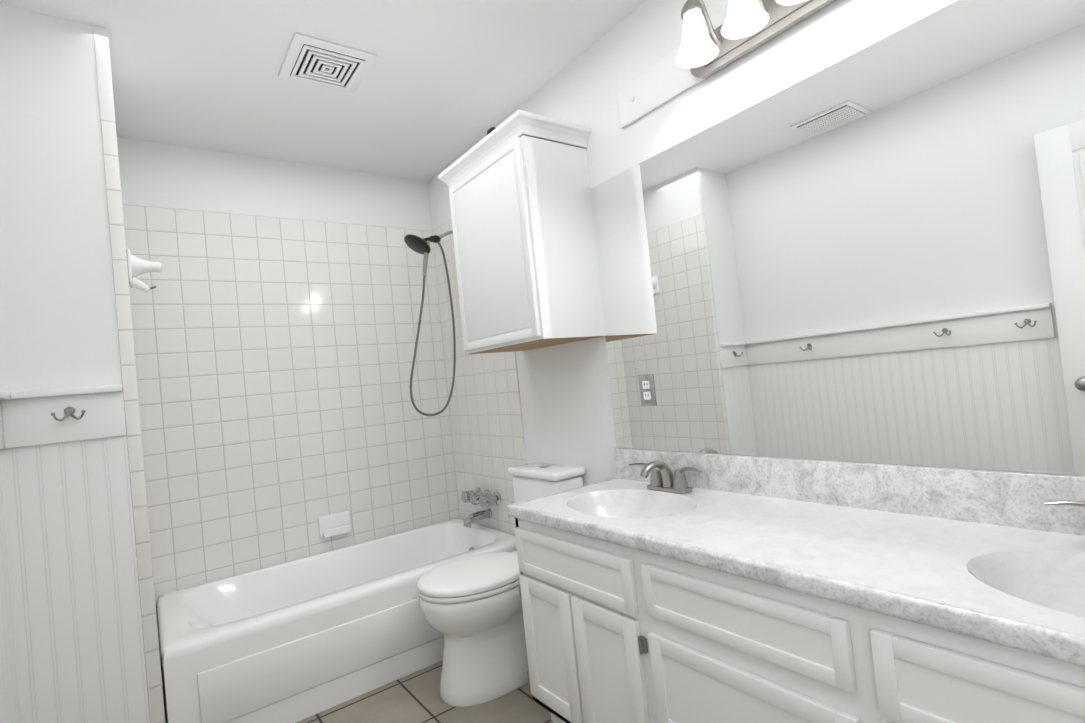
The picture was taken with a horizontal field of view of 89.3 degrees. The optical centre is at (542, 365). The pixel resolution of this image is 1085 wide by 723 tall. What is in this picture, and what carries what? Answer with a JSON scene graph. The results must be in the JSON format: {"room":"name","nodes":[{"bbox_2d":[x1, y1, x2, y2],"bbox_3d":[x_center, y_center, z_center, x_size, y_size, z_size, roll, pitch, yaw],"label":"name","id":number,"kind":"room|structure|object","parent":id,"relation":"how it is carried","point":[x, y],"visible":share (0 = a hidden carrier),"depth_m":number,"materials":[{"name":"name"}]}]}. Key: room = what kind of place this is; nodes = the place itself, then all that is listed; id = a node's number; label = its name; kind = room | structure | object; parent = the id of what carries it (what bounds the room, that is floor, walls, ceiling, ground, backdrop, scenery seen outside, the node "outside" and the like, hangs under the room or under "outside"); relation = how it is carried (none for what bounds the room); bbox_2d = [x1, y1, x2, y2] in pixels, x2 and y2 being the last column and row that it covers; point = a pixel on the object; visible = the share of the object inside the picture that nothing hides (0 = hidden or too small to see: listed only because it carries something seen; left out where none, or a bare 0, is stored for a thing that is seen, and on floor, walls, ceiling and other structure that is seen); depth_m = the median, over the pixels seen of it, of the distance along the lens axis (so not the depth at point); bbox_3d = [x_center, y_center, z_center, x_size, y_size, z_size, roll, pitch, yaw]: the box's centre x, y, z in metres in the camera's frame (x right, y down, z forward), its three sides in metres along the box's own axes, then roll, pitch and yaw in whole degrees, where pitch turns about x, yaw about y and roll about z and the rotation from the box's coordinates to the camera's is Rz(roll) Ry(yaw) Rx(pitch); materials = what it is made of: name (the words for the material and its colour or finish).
{"room":"bathroom","nodes":[
{"label":"bathroom","id":0,"kind":"room"},
{"bbox_2d":[0,4,121,399],"bbox_3d":[-1.682,0.165,2.002,0.325,2.450,0.845,-5,-2,-36],"label":"wall","id":1,"kind":"structure","parent":0,"point":[58,323],"depth_m":1.68,"materials":[{"name":"white paint"}]},
{"bbox_2d":[0,435,149,722],"bbox_3d":[-1.379,0.747,1.638,0.289,1.044,0.006,-5,-2,-36],"label":"wainscot","id":2,"kind":"structure","parent":1,"relation":"attached to","point":[74,592],"depth_m":1.63,"materials":[{"name":"white wood"}]},
{"bbox_2d":[93,26,164,722],"bbox_3d":[-1.556,0.154,2.086,0.038,2.449,0.844,-5,-2,-36],"label":"wall tile","id":3,"kind":"structure","parent":1,"relation":"attached to","point":[131,404],"depth_m":1.75,"materials":[{"name":"white tile"}]},
{"bbox_2d":[126,249,161,291],"bbox_3d":[-1.575,-0.370,2.178,0.114,0.158,0.110,-5,-2,-36],"label":"robe hook","id":4,"kind":"object","parent":3,"relation":"attached to","point":[137,266],"visible":0.96,"depth_m":2.15,"materials":[{"name":"white ceramic"}]},
{"bbox_2d":[117,137,432,230],"bbox_3d":[-1.351,0.151,2.833,1.845,2.450,0.100,-5,-2,-36],"label":"wall","id":5,"kind":"structure","parent":0,"point":[156,174],"depth_m":2.81,"materials":[{"name":"white paint"}]},
{"bbox_2d":[122,204,459,685],"bbox_3d":[-1.173,0.290,2.882,1.520,2.140,0.008,-5,-2,-36],"label":"wall tile","id":6,"kind":"structure","parent":5,"relation":"attached to","point":[280,415],"depth_m":2.78,"materials":[{"name":"white tile"}]},
{"bbox_2d":[318,511,350,537],"bbox_3d":[-1.077,0.828,2.864,0.160,0.110,0.050,-5,-2,-36],"label":"soap shelf","id":7,"kind":"object","parent":6,"relation":"attached to","point":[335,524],"visible":1,"depth_m":2.86,"materials":[{"name":"white ceramic"}]},
{"bbox_2d":[0,0,645,180],"bbox_3d":[-0.461,-1.227,1.477,2.045,0.050,3.545,-5,-2,-36],"label":"ceiling","id":8,"kind":"structure","parent":0,"point":[443,84],"depth_m":2.15,"materials":[{"name":"white paint"}]},
{"bbox_2d":[278,33,376,93],"bbox_3d":[-0.822,-1.141,2.096,0.290,0.019,0.290,-5,-2,-36],"label":"ceiling vent","id":9,"kind":"object","parent":8,"relation":"in","point":[318,62],"visible":1,"depth_m":2.07,"materials":[{"name":"white plastic"}]},
{"bbox_2d":[162,660,553,722],"bbox_3d":[-0.211,1.260,1.418,2.045,0.050,3.545,-5,-2,-36],"label":"floor","id":10,"kind":"structure","parent":0,"point":[414,697],"depth_m":2.04,"materials":[{"name":"beige tile"}]},
{"bbox_2d":[156,518,516,722],"bbox_3d":[-0.860,1.126,2.553,1.501,0.400,0.756,-5,-2,-36],"label":"bathtub","id":11,"kind":"object","parent":10,"relation":"on","point":[295,641],"visible":0.83,"depth_m":2.18,"materials":[{"name":"white ceramic"}]},
{"bbox_2d":[417,462,584,706],"bbox_3d":[-0.168,0.852,2.263,0.706,0.792,0.381,-5,-2,-36],"label":"toilet","id":12,"kind":"object","parent":10,"relation":"on","point":[471,608],"visible":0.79,"depth_m":2.07,"materials":[{"name":"white ceramic"}]},
{"bbox_2d":[507,480,742,722],"bbox_3d":[0.307,0.827,1.778,0.527,0.725,0.575,-5,-2,-36],"label":"base cabinet","id":13,"kind":"object","parent":10,"relation":"on","point":[576,605],"depth_m":1.64,"materials":[{"name":"white paint"}]},
{"bbox_2d":[623,496,954,722],"bbox_3d":[0.636,0.783,1.329,0.527,0.725,0.540,-5,-2,-36],"label":"base cabinet","id":14,"kind":"object","parent":10,"relation":"on","point":[656,586],"depth_m":1.21,"materials":[{"name":"white paint"}]},
{"bbox_2d":[839,524,1084,722],"bbox_3d":[1.020,0.732,0.805,0.527,0.725,0.765,-5,-2,-36],"label":"base cabinet","id":15,"kind":"object","parent":10,"relation":"on","point":[975,623],"depth_m":0.90,"materials":[{"name":"white paint"}]},
{"bbox_2d":[428,0,1082,485],"bbox_3d":[0.444,-0.048,2.025,0.100,2.450,3.545,-5,-2,-36],"label":"wall","id":16,"kind":"structure","parent":0,"point":[566,404],"depth_m":2.05,"materials":[{"name":"white paint"}]},
{"bbox_2d":[432,219,526,534],"bbox_3d":[-0.337,0.209,3.018,0.008,2.140,0.771,-5,-2,-36],"label":"wall tile","id":17,"kind":"structure","parent":16,"relation":"attached to","point":[487,429],"depth_m":3.04,"materials":[{"name":"white tile"}]},
{"bbox_2d":[404,230,455,415],"bbox_3d":[-0.556,-0.253,2.920,0.398,1.022,0.146,-5,-2,-36],"label":"shower","id":18,"kind":"object","parent":17,"relation":"attached to","point":[417,244],"visible":0.81,"depth_m":2.89,"materials":[{"name":"silver metal"}]},
{"bbox_2d":[461,488,500,527],"bbox_3d":[-0.358,0.771,2.965,0.165,0.178,0.271,-5,-2,-36],"label":"tub faucet","id":19,"kind":"object","parent":17,"relation":"attached to","point":[486,498],"visible":1,"depth_m":2.94,"materials":[{"name":"silver metal"}]},
{"bbox_2d":[438,110,604,353],"bbox_3d":[-0.102,-0.509,2.333,0.347,0.855,0.664,-5,-2,-36],"label":"upper cabinet","id":20,"kind":"object","parent":16,"relation":"attached to","point":[517,182],"visible":1,"depth_m":2.13,"materials":[{"name":"white paint"}]},
{"bbox_2d":[617,0,835,128],"bbox_3d":[0.586,-1.010,1.460,0.214,0.197,1.297,-5,-2,-36],"label":"sconce","id":21,"kind":"object","parent":16,"relation":"attached to","point":[737,31],"visible":1,"depth_m":1.61,"materials":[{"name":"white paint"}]},
{"bbox_2d":[590,0,1084,475],"bbox_3d":[0.795,-0.267,1.431,0.011,1.040,1.882,-5,-2,-36],"label":"mirror","id":22,"kind":"object","parent":16,"relation":"attached to","point":[874,252],"visible":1,"depth_m":1.37,"materials":[{"name":"clear glass"}]},
{"bbox_2d":[638,373,656,406],"bbox_3d":[0.385,0.089,2.022,0.007,0.116,0.072,-5,-2,-36],"label":"outlet plate","id":23,"kind":"object","parent":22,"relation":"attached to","point":[647,382],"depth_m":2.02,"materials":[{"name":"silver metal"}]},
{"bbox_3d":[-1.116,0.081,0.870,0.100,2.450,3.545,-5,-2,-36],"label":"wall","id":24,"kind":"structure","parent":0,"visible":0},
{"bbox_2d":[0,466,19,722],"bbox_3d":[-0.763,0.659,0.547,0.006,1.044,2.500,-5,-2,-36],"label":"wainscot","id":25,"kind":"structure","parent":24,"relation":"attached to","point":[9,706],"depth_m":1.49,"materials":[{"name":"white wood"}]},
{"bbox_2d":[0,385,125,449],"bbox_3d":[-0.981,0.088,1.021,0.294,0.158,1.570,-5,-2,-36],"label":"hook rail","id":26,"kind":"object","parent":24,"relation":"attached to","point":[33,418],"visible":1,"depth_m":1.63,"materials":[{"name":"white paint"}]}
]}

